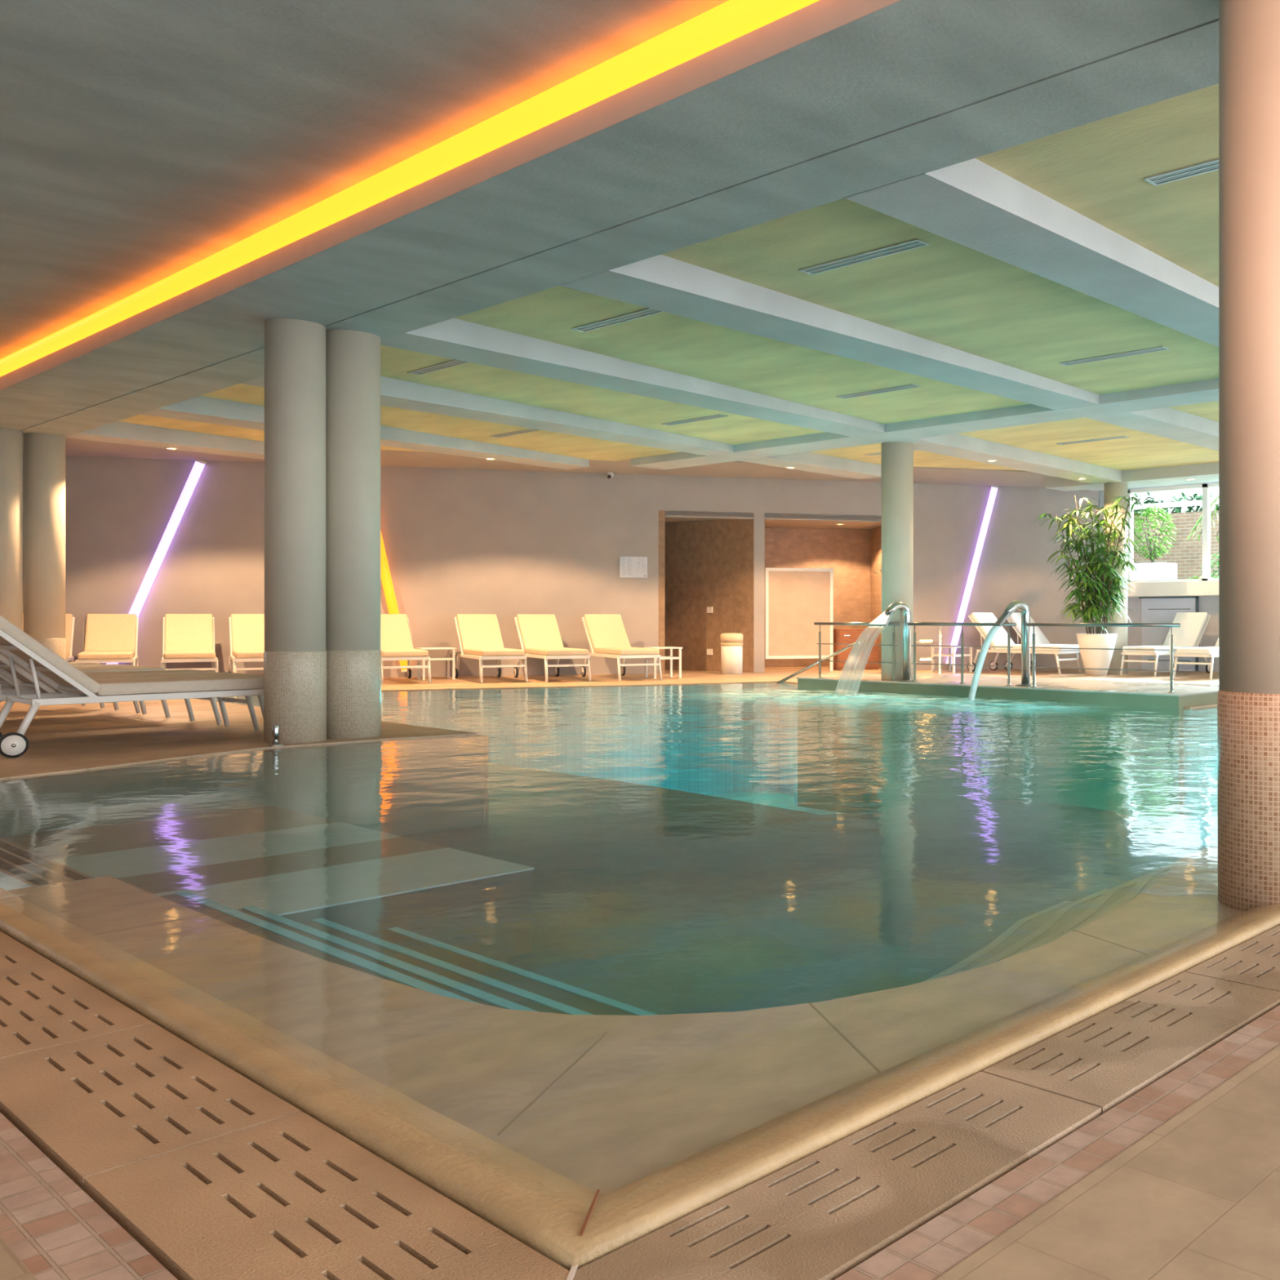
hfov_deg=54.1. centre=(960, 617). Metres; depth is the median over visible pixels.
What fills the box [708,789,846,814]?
swimming pool
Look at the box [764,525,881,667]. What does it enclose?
wall
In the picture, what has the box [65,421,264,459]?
beam
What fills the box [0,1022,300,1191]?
gutter slab
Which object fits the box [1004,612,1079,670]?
sun lounger
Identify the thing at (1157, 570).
planter box
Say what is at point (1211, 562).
shrub
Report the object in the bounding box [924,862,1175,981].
steps
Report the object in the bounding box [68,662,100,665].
seat cushion
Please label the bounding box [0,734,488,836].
trim
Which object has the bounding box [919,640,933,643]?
wall light
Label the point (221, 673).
seat cushion
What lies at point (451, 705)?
pool water
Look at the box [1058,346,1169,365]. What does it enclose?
ceiling vent
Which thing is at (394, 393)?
beam
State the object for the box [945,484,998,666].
tube
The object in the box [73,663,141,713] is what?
sun lounger
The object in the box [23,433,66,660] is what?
column
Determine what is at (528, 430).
ceiling vent
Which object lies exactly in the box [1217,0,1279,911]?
column
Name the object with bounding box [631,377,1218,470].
trim
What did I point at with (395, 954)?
steps
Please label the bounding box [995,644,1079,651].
seat cushion
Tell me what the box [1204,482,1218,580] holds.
window
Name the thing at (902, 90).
beam
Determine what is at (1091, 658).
pot
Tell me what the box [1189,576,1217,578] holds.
shrub
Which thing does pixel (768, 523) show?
ceiling
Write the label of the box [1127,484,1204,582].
window
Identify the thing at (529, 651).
seat cushion
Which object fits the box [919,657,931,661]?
wall light
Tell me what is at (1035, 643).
seat cushion
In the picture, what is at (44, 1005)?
gutter slab
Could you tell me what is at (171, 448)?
recessed light
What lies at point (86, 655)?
seat cushion
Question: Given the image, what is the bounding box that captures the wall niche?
[658,510,753,673]
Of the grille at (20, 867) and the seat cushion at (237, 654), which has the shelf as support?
the grille at (20, 867)
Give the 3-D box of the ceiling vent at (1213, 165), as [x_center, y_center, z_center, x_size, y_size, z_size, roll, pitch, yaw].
[1.401,-2.294,5.920,1.030,0.008,0.120,0,0,39]
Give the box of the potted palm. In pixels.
[1035,493,1151,675]
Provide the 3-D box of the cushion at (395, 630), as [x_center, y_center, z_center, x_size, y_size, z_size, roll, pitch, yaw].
[-8.229,0.226,17.079,0.560,0.562,0.579,0,0,-33]
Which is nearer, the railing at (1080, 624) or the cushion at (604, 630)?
the railing at (1080, 624)
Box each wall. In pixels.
[22,454,1100,677]
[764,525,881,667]
[1099,481,1218,671]
[1133,510,1218,579]
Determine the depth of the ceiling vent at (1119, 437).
15.26 m
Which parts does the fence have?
rail, post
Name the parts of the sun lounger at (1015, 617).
leg, frame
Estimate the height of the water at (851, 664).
0.814 m
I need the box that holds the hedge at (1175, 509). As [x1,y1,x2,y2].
[1133,492,1218,515]
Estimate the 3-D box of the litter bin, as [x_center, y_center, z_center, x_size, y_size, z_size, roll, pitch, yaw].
[-3.605,0.565,18.722,0.356,0.650,0.356,0,0,39]
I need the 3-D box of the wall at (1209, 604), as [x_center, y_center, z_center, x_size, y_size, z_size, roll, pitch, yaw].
[8.388,-0.900,16.369,15.320,3.600,0.250,0,0,39]
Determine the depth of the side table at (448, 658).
17.09 m
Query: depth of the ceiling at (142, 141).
5.58 m
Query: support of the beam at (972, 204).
attached to the ceiling at (944, 291)
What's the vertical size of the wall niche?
2.610 m
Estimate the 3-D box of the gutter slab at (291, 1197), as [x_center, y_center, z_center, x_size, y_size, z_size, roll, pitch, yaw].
[-0.854,0.945,1.689,1.201,0.061,0.336,0,0,39]
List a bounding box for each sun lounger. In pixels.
[0,615,263,757]
[0,649,259,730]
[0,668,222,725]
[3,666,170,717]
[22,613,75,662]
[68,662,105,708]
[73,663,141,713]
[75,613,138,666]
[160,613,218,672]
[227,613,264,672]
[380,613,431,684]
[454,613,528,683]
[513,613,591,682]
[581,613,662,681]
[967,612,1081,674]
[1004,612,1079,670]
[1120,612,1210,676]
[1173,637,1218,679]
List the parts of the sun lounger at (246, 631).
leg, frame, leg, frame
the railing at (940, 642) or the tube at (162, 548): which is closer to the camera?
the railing at (940, 642)
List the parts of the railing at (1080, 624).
post, handrail, post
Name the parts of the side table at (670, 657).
leg, leg, leg, leg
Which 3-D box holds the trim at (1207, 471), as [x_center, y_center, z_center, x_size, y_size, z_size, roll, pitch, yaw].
[7.437,-2.359,14.921,15.000,0.482,0.600,0,0,39]
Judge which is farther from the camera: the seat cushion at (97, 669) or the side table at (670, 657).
the side table at (670, 657)
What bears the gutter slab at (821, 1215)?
on the trim at (59, 1232)
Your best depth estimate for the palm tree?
24.23 m
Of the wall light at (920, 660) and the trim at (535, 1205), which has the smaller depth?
the trim at (535, 1205)
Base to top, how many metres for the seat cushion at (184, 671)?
0.083 m
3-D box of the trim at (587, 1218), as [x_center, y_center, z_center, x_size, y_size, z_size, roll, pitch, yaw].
[-0.557,0.894,1.784,0.005,0.003,0.135,0,0,-6]
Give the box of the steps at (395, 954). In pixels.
[160,890,657,1015]
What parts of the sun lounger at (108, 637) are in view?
frame, frame, leg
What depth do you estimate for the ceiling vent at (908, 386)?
11.70 m
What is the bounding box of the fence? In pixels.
[1133,487,1218,511]
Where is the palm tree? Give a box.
[1186,496,1218,542]
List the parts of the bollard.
plate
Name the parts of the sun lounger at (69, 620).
frame, frame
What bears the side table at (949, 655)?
on the floor
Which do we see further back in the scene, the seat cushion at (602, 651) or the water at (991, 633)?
the seat cushion at (602, 651)
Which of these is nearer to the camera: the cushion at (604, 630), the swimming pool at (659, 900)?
the swimming pool at (659, 900)
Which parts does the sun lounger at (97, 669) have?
leg, leg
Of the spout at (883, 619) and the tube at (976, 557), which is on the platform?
the spout at (883, 619)
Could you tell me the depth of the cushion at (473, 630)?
17.39 m
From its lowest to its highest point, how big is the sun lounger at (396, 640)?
0.945 m
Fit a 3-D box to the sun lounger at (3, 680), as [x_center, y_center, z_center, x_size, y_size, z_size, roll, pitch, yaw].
[-6.904,0.431,9.207,0.654,0.919,1.903,0,0,39]
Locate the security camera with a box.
[607,471,613,479]
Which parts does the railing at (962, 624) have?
post, post, handrail, post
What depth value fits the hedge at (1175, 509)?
29.41 m
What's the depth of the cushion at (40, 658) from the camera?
7.78 m
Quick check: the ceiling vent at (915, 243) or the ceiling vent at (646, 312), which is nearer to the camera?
the ceiling vent at (915, 243)
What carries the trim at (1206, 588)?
attached to the wall at (1209, 604)
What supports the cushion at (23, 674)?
on the sun lounger at (23, 674)
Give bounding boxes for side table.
[416,647,456,679]
[644,646,682,679]
[930,646,972,673]
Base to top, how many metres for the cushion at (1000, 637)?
0.595 m
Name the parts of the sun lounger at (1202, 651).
leg, frame, leg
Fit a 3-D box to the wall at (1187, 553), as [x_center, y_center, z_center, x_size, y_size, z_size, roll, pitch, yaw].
[11.522,-1.265,22.440,26.000,2.330,0.250,0,0,39]
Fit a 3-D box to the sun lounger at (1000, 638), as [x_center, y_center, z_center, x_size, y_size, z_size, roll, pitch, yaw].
[1.036,0.401,19.265,1.840,0.978,0.654,0,0,39]
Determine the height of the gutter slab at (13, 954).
0.061 m
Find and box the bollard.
[267,724,284,746]
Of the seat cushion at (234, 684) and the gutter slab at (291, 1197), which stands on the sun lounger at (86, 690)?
the seat cushion at (234, 684)
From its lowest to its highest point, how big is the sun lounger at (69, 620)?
0.945 m
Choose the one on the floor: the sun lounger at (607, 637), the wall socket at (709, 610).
the sun lounger at (607, 637)
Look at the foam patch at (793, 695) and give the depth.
13.59 m
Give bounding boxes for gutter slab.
[0,931,50,970]
[0,961,153,1058]
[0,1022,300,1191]
[84,1111,569,1279]
[572,1071,1101,1279]
[982,972,1279,1115]
[1185,924,1279,991]
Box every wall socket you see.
[706,607,712,613]
[706,648,712,654]
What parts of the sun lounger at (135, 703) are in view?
leg, leg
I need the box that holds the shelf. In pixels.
[0,805,533,959]
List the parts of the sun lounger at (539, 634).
leg, frame, leg, leg, frame, leg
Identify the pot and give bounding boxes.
[1076,633,1117,675]
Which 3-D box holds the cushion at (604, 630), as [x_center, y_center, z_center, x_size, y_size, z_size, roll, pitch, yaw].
[-5.326,0.226,17.910,0.560,0.562,0.579,0,0,-33]
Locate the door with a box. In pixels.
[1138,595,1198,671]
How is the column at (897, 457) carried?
on the platform
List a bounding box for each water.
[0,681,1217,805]
[841,625,884,696]
[968,626,999,701]
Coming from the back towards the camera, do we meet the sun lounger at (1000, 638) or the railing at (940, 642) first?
the sun lounger at (1000, 638)
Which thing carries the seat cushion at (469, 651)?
on the sun lounger at (479, 635)
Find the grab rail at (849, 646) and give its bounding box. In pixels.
[777,642,860,682]
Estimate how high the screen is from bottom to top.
1.710 m
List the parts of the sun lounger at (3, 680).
frame, frame, leg, leg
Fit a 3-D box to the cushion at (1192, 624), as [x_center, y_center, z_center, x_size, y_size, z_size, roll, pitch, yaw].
[3.640,0.210,19.141,0.560,0.595,0.545,0,0,39]
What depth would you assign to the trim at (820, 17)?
5.53 m
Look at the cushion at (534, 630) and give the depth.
17.62 m
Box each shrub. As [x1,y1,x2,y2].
[1133,505,1180,562]
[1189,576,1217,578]
[1200,550,1218,578]
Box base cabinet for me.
[833,628,878,670]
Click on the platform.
(1166, 810)
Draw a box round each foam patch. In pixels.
[747,690,909,701]
[851,695,1038,707]
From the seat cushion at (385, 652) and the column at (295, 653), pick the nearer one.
the column at (295, 653)
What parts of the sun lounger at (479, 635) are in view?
leg, frame, leg, frame, leg, leg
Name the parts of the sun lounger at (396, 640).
leg, frame, leg, frame, leg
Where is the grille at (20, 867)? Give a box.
[0,838,94,890]
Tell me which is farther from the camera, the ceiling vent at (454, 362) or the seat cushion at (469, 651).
the seat cushion at (469, 651)
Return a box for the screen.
[764,567,833,671]
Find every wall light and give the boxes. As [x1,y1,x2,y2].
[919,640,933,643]
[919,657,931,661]
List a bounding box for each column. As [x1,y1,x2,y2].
[0,428,22,630]
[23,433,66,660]
[263,318,326,743]
[325,329,381,738]
[881,441,913,680]
[1103,482,1127,675]
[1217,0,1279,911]
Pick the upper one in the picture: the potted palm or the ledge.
the potted palm
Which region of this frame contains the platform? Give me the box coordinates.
[795,672,1218,834]
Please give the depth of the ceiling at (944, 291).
9.10 m
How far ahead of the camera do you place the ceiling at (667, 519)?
19.21 m
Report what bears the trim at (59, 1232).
attached to the floor
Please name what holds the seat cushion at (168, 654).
on the sun lounger at (187, 637)
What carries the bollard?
on the floor
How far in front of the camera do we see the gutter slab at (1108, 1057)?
2.56 m
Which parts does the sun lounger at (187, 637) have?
leg, frame, frame, leg, leg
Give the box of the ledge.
[7,844,1241,1195]
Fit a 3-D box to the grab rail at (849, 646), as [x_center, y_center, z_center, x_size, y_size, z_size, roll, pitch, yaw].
[-1.969,0.636,16.403,1.208,0.603,0.042,0,0,11]
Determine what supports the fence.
on the wall at (1187, 553)
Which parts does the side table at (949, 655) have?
leg, leg, leg, leg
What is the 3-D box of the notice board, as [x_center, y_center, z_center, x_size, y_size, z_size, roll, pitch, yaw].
[-5.159,-0.800,18.737,0.420,0.330,0.015,0,0,-16]
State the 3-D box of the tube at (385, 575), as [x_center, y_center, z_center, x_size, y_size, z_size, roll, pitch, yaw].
[-8.594,-0.725,17.689,0.776,3.100,0.154,0,0,-16]
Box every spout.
[868,600,913,681]
[993,600,1035,686]
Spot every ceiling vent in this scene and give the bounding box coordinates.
[407,360,467,375]
[489,428,538,437]
[571,307,662,332]
[661,413,728,425]
[798,238,929,275]
[835,383,921,399]
[864,448,918,455]
[1056,435,1129,444]
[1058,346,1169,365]
[1143,158,1218,186]
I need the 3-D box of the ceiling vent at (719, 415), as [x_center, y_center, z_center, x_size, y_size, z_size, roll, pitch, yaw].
[-3.010,-2.236,13.410,1.030,0.008,0.120,0,0,39]
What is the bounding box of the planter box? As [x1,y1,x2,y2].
[1133,561,1177,580]
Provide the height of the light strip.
0.160 m
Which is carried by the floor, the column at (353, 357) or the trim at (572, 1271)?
the column at (353, 357)
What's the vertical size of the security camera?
0.112 m
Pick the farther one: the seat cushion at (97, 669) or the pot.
the pot
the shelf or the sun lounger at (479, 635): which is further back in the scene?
the sun lounger at (479, 635)
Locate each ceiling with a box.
[0,0,728,359]
[22,400,1218,490]
[118,83,1218,461]
[665,510,753,522]
[764,512,881,529]
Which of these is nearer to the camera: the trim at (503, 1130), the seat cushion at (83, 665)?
the trim at (503, 1130)
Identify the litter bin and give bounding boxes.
[720,632,742,674]
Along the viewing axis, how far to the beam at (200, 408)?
14.36 m
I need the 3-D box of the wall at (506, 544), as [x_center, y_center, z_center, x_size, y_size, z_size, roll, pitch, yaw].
[-8.335,-0.800,17.992,22.501,3.400,0.300,0,0,-16]
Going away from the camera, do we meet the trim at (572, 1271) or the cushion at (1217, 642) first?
the trim at (572, 1271)
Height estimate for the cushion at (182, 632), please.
0.562 m
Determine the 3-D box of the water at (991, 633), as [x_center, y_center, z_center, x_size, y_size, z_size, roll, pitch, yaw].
[0.264,0.495,12.906,0.382,0.810,0.086,0,0,-16]
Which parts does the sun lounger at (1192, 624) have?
leg, frame, leg, frame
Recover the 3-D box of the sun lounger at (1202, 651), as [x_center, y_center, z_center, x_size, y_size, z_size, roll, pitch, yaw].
[3.913,0.401,17.815,0.654,0.978,1.840,0,0,39]
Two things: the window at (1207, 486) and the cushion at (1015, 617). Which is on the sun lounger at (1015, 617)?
the cushion at (1015, 617)
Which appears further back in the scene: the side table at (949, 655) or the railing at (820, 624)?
the side table at (949, 655)
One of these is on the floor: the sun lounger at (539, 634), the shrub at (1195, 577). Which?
the sun lounger at (539, 634)
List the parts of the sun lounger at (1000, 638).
leg, frame, leg, frame, leg, leg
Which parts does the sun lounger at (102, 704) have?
leg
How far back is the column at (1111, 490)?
18.54 m
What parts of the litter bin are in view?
lid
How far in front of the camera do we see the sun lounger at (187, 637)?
16.27 m
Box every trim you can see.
[0,0,901,390]
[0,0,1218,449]
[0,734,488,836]
[0,887,1279,1271]
[0,1004,1279,1279]
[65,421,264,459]
[93,915,1146,1134]
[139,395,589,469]
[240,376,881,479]
[380,318,1121,484]
[559,254,1218,450]
[566,1264,577,1279]
[578,1189,599,1235]
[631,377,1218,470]
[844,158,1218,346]
[1044,462,1218,491]
[1127,580,1218,596]
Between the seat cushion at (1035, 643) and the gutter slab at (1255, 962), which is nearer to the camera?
the gutter slab at (1255, 962)
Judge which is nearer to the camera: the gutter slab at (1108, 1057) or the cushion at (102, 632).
the gutter slab at (1108, 1057)
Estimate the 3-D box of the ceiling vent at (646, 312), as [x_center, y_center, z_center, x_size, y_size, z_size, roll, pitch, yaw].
[-2.646,-2.294,9.139,1.030,0.008,0.120,0,0,39]
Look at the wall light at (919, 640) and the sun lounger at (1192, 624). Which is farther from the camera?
the wall light at (919, 640)
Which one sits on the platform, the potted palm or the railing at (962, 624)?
the railing at (962, 624)
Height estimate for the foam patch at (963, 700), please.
0.001 m
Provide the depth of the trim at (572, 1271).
1.65 m
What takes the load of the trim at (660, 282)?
attached to the ceiling at (944, 291)
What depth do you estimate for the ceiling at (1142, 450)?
16.88 m
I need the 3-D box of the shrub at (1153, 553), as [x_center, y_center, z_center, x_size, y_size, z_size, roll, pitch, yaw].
[3.800,-1.643,23.338,1.056,1.125,1.057,0,0,39]
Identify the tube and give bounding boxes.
[106,458,206,664]
[380,530,412,672]
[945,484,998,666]
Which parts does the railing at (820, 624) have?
post, handrail, post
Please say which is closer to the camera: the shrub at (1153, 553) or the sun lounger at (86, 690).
the sun lounger at (86, 690)
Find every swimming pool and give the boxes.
[400,764,1207,1014]
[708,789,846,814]
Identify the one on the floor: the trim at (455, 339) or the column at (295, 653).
the column at (295, 653)
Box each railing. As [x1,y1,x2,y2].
[813,622,901,680]
[907,622,1016,685]
[913,622,946,675]
[1026,622,1180,693]
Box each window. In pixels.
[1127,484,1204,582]
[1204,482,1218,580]
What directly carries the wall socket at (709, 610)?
attached to the wall niche
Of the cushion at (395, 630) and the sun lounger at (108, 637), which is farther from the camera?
the cushion at (395, 630)
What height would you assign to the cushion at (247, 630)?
0.562 m
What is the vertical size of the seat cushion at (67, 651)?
0.083 m
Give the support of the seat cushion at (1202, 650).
on the sun lounger at (1202, 651)
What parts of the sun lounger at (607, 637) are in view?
frame, leg, leg, frame, leg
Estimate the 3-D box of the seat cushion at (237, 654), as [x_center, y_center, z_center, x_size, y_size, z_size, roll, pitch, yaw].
[-9.384,0.481,15.856,0.560,0.083,1.270,0,0,-33]
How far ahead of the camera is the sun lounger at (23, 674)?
8.63 m
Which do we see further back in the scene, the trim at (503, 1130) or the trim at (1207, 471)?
the trim at (1207, 471)
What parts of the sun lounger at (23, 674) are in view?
frame, frame, leg, leg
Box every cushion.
[0,615,100,693]
[0,649,59,689]
[8,669,216,686]
[39,671,253,692]
[66,650,69,657]
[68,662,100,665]
[73,663,133,667]
[73,674,263,695]
[76,666,165,672]
[77,650,135,659]
[84,613,136,651]
[163,649,215,658]
[164,613,213,652]
[231,613,264,653]
[232,649,264,658]
[380,613,413,648]
[380,648,428,657]
[456,613,503,651]
[463,648,524,656]
[516,613,564,652]
[525,647,588,655]
[583,613,631,651]
[594,647,659,655]
[970,612,1014,648]
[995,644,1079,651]
[1008,612,1049,644]
[1035,643,1078,645]
[1122,644,1193,652]
[1163,612,1208,647]
[1175,646,1218,653]
[1214,637,1218,646]
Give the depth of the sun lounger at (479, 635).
17.27 m
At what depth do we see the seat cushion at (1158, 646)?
18.06 m
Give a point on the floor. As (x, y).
(1197, 1197)
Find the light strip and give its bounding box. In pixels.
[0,0,819,377]
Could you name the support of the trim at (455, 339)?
attached to the ceiling at (944, 291)
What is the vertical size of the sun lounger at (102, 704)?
0.919 m
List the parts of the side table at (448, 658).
leg, leg, leg, leg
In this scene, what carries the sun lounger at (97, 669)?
on the floor
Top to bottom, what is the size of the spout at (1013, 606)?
0.957 m
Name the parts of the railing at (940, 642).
handrail, post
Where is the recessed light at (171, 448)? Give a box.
[164,447,178,449]
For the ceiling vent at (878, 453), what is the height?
0.008 m
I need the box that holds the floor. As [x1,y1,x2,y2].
[0,666,1279,1279]
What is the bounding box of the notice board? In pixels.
[619,556,647,577]
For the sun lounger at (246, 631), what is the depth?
16.46 m
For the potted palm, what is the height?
2.777 m
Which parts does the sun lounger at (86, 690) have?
leg, leg, frame, frame, leg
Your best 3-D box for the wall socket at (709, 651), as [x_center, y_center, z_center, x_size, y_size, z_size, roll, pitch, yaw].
[-4.171,0.570,19.758,0.120,0.100,0.020,0,0,31]
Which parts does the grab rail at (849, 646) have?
post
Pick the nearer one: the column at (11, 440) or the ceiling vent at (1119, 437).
the column at (11, 440)

